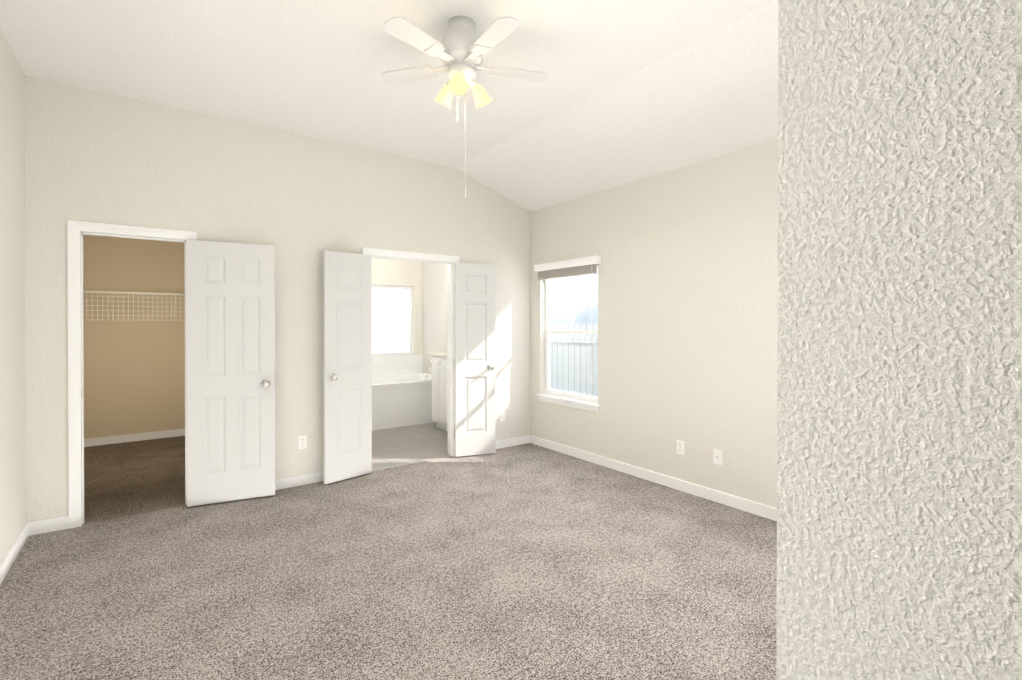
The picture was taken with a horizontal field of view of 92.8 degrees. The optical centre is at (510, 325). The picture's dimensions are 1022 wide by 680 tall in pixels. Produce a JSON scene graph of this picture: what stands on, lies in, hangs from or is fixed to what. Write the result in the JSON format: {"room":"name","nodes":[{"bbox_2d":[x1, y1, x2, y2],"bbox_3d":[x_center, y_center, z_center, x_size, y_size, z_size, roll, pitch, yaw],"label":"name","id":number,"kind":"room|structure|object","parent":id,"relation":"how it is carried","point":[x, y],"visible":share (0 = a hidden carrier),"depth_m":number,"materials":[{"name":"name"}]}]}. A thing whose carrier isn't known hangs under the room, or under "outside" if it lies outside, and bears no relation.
{"room":"empty bedroom","nodes":[
{"label":"empty bedroom","id":0,"kind":"room"},
{"bbox_2d":[0,29,26,563],"bbox_3d":[-2.082,-0.208,1.544,0.150,3.250,10.200,0,0,-36],"label":"wall","id":1,"kind":"structure","parent":0,"point":[13,502],"depth_m":2.95,"materials":[{"name":"paint"}]},
{"bbox_2d":[0,521,35,584],"bbox_3d":[-1.164,1.379,0.439,0.013,0.088,7.020,0,0,-36],"label":"baseboard","id":2,"kind":"structure","parent":1,"relation":"attached to","point":[29,529],"depth_m":2.96,"materials":[{"name":"white wood"}]},
{"bbox_2d":[84,436,184,523],"bbox_3d":[-3.693,1.430,4.829,1.430,0.060,3.010,0,0,-36],"label":"floor","id":3,"kind":"structure","parent":0,"point":[124,479],"depth_m":4.47,"materials":[{"name":"brown carpet"}]},
{"bbox_2d":[83,235,422,438],"bbox_3d":[-3.257,-0.235,6.914,4.310,3.250,0.150,0,0,-36],"label":"wall","id":4,"kind":"structure","parent":0,"point":[134,376],"depth_m":5.90,"materials":[{"name":"paint"}]},
{"bbox_2d":[83,291,184,320],"bbox_3d":[-4.375,-0.223,5.796,1.176,0.327,0.325,0,0,-36],"label":"closet shelf","id":5,"kind":"object","parent":4,"relation":"attached to","point":[133,301],"visible":0.73,"depth_m":5.63,"materials":[{"name":"white metal"}]},
{"bbox_2d":[84,429,184,446],"bbox_3d":[-4.475,1.351,5.928,1.110,0.088,0.013,0,0,-36],"label":"baseboard","id":6,"kind":"structure","parent":4,"relation":"attached to","point":[177,432],"depth_m":5.87,"materials":[{"name":"white wood"}]},
{"bbox_2d":[371,285,412,355],"bbox_3d":[-2.103,-0.080,7.793,1.110,1.130,0.060,0,0,-36],"label":"bathroom window","id":7,"kind":"structure","parent":4,"relation":"in","point":[391,320],"depth_m":7.90,"materials":[{"name":"white glass"}]},
{"bbox_2d":[24,75,529,521],"bbox_3d":[-1.548,-0.224,4.577,4.600,3.250,0.120,0,0,-36],"label":"wall","id":8,"kind":"structure","parent":0,"point":[301,203],"depth_m":4.08,"materials":[{"name":"paint"}]},
{"bbox_2d":[36,520,43,528],"bbox_3d":[-4.126,1.358,4.480,0.013,0.088,2.760,0,0,-36],"label":"baseboard","id":9,"kind":"structure","parent":8,"relation":"attached to","point":[41,522],"depth_m":3.29,"materials":[{"name":"white wood"}]},
{"bbox_2d":[67,220,196,528],"bbox_3d":[-2.807,0.337,3.653,0.753,2.138,0.156,0,0,-36],"label":"door frame","id":10,"kind":"structure","parent":8,"relation":"attached to","point":[77,231],"depth_m":3.40,"materials":[{"name":"white wood"}]},
{"bbox_2d":[186,240,274,506],"bbox_3d":[-2.225,0.368,3.883,0.616,2.050,0.167,0,0,-25],"label":"closet door","id":11,"kind":"structure","parent":8,"relation":"in","point":[230,333],"depth_m":3.86,"materials":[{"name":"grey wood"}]},
{"bbox_2d":[275,471,322,489],"bbox_3d":[-1.936,1.359,4.218,1.326,0.088,0.013,0,0,-36],"label":"baseboard","id":12,"kind":"structure","parent":8,"relation":"attached to","point":[304,479],"depth_m":4.27,"materials":[{"name":"white wood"}]},
{"bbox_2d":[298,435,306,448],"bbox_3d":[-1.835,1.028,4.293,0.072,0.116,0.008,0,0,-36],"label":"electrical outlet","id":13,"kind":"object","parent":8,"relation":"attached to","point":[302,442],"visible":1,"depth_m":4.29,"materials":[{"name":"white plastic"}]},
{"bbox_2d":[323,250,371,484],"bbox_3d":[-1.482,0.365,4.441,0.167,2.050,0.468,0,0,42],"label":"bathroom door","id":14,"kind":"structure","parent":8,"relation":"in","point":[347,390],"depth_m":4.41,"materials":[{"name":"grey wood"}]},
{"bbox_2d":[362,247,458,456],"bbox_3d":[-1.020,0.331,4.964,1.053,2.138,0.156,0,0,-36],"label":"door frame","id":15,"kind":"structure","parent":8,"relation":"attached to","point":[450,261],"depth_m":5.19,"materials":[{"name":"white wood"}]},
{"bbox_2d":[454,263,495,456],"bbox_3d":[-0.385,0.361,5.230,0.451,2.050,0.167,0,0,-20],"label":"bathroom door","id":16,"kind":"structure","parent":8,"relation":"in","point":[475,358],"depth_m":5.21,"materials":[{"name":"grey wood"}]},
{"bbox_2d":[500,411,504,421],"bbox_3d":[-0.099,1.036,5.567,0.072,0.116,0.008,0,0,-36],"label":"electrical outlet","id":17,"kind":"object","parent":8,"relation":"attached to","point":[502,415],"visible":1,"depth_m":5.57,"materials":[{"name":"white plastic"}]},
{"bbox_2d":[496,436,527,448],"bbox_3d":[-0.173,1.353,5.512,0.966,0.088,0.013,0,0,-36],"label":"baseboard","id":18,"kind":"structure","parent":8,"relation":"attached to","point":[524,439],"depth_m":5.64,"materials":[{"name":"white wood"}]},
{"bbox_2d":[0,443,776,679],"bbox_3d":[0.602,1.447,1.655,4.600,0.060,7.190,0,0,-36],"label":"floor carpet","id":19,"kind":"object","parent":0,"point":[528,561],"depth_m":2.66,"materials":[{"name":"grey carpet"}]},
{"bbox_2d":[0,0,777,211],"bbox_3d":[-0.288,-1.668,2.853,4.600,0.744,10.200,0,0,-36],"label":"ceiling","id":20,"kind":"structure","parent":0,"point":[626,91],"depth_m":3.18,"materials":[{"name":"paint"}]},
{"bbox_2d":[382,16,547,197],"bbox_3d":[-0.255,-1.186,2.667,0.968,0.965,0.937,0,0,-36],"label":"ceiling fan","id":21,"kind":"object","parent":20,"relation":"hanging from","point":[461,48],"visible":1,"depth_m":2.62,"materials":[{"name":"white"}]},
{"bbox_2d":[372,422,450,470],"bbox_3d":[-1.839,1.423,6.190,3.170,0.060,3.010,0,0,-36],"label":"floor","id":22,"kind":"structure","parent":0,"point":[400,446],"depth_m":5.67,"materials":[{"name":"beige tile"}]},
{"bbox_2d":[372,355,434,430],"bbox_3d":[-1.865,0.939,7.133,1.807,0.899,1.149,0,0,-36],"label":"bathtub","id":23,"kind":"object","parent":22,"relation":"on","point":[402,391],"visible":0.33,"depth_m":6.84,"materials":[{"name":"white ceramic"}]},
{"bbox_2d":[430,352,447,431],"bbox_3d":[-0.582,0.797,6.390,0.617,1.190,0.990,0,0,-36],"label":"bathroom vanity","id":24,"kind":"object","parent":22,"relation":"on","point":[439,393],"visible":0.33,"depth_m":6.42,"materials":[{"name":"white wood"}]},
{"bbox_2d":[551,266,597,319],"bbox_3d":[3.583,-1.280,20.145,9.000,5.798,16.000,0,0,-36],"label":"sky","id":25,"kind":"structure","parent":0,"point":[576,295],"depth_m":14.86,"materials":[{"name":"white"}]},
{"bbox_2d":[423,139,777,507],"bbox_3d":[1.510,-0.221,4.179,0.140,3.250,10.200,0,0,-36],"label":"wall","id":26,"kind":"structure","parent":0,"point":[687,302],"depth_m":4.17,"materials":[{"name":"paint"}]},
{"bbox_2d":[537,264,599,412],"bbox_3d":[0.650,0.105,5.314,0.155,1.535,0.965,0,0,-36],"label":"window","id":27,"kind":"structure","parent":26,"relation":"in","point":[568,394],"depth_m":5.46,"materials":[{"name":"white plastic"}]},
{"bbox_2d":[534,255,600,382],"bbox_3d":[0.584,-0.060,5.266,0.066,1.281,0.997,0,0,-36],"label":"window blind","id":28,"kind":"object","parent":27,"relation":"attached to","point":[572,267],"visible":1,"depth_m":5.17,"materials":[{"name":"white"}]},
{"bbox_2d":[528,435,776,520],"bbox_3d":[1.504,1.360,4.065,0.013,0.088,4.330,0,0,-36],"label":"baseboard","id":29,"kind":"structure","parent":26,"relation":"attached to","point":[739,503],"depth_m":4.25,"materials":[{"name":"white wood"}]},
{"bbox_2d":[677,440,683,454],"bbox_3d":[1.443,1.038,4.150,0.008,0.116,0.072,0,0,-36],"label":"electrical outlet","id":30,"kind":"object","parent":26,"relation":"attached to","point":[680,447],"visible":1,"depth_m":4.15,"materials":[{"name":"white plastic"}]},
{"bbox_2d":[713,449,721,464],"bbox_3d":[1.644,1.045,3.875,0.010,0.116,0.072,0,0,-36],"label":"electrical outlet","id":31,"kind":"object","parent":26,"relation":"attached to","point":[717,456],"visible":1,"depth_m":3.88,"materials":[{"name":"white plastic"}]},
{"bbox_2d":[776,0,1021,679],"bbox_3d":[2.314,-0.201,0.298,3.155,3.250,2.690,0,0,-36],"label":"wall","id":32,"kind":"structure","parent":0,"point":[899,430],"depth_m":0.38,"materials":[{"name":"paint"}]},
{"label":"outside","id":33,"kind":"structure","parent":0,"visible":0},
{"bbox_3d":[5.952,1.786,7.635,60.000,0.200,55.000,0,0,-36],"label":"ground","id":34,"kind":"structure","parent":33,"visible":0},
{"bbox_2d":[551,303,597,396],"bbox_3d":[-1.044,0.578,11.991,1.460,2.166,11.690,0,0,-36],"label":"fence","id":35,"kind":"object","parent":34,"relation":"on","point":[583,367],"depth_m":8.09,"materials":[{"name":"white wood"}]}
]}

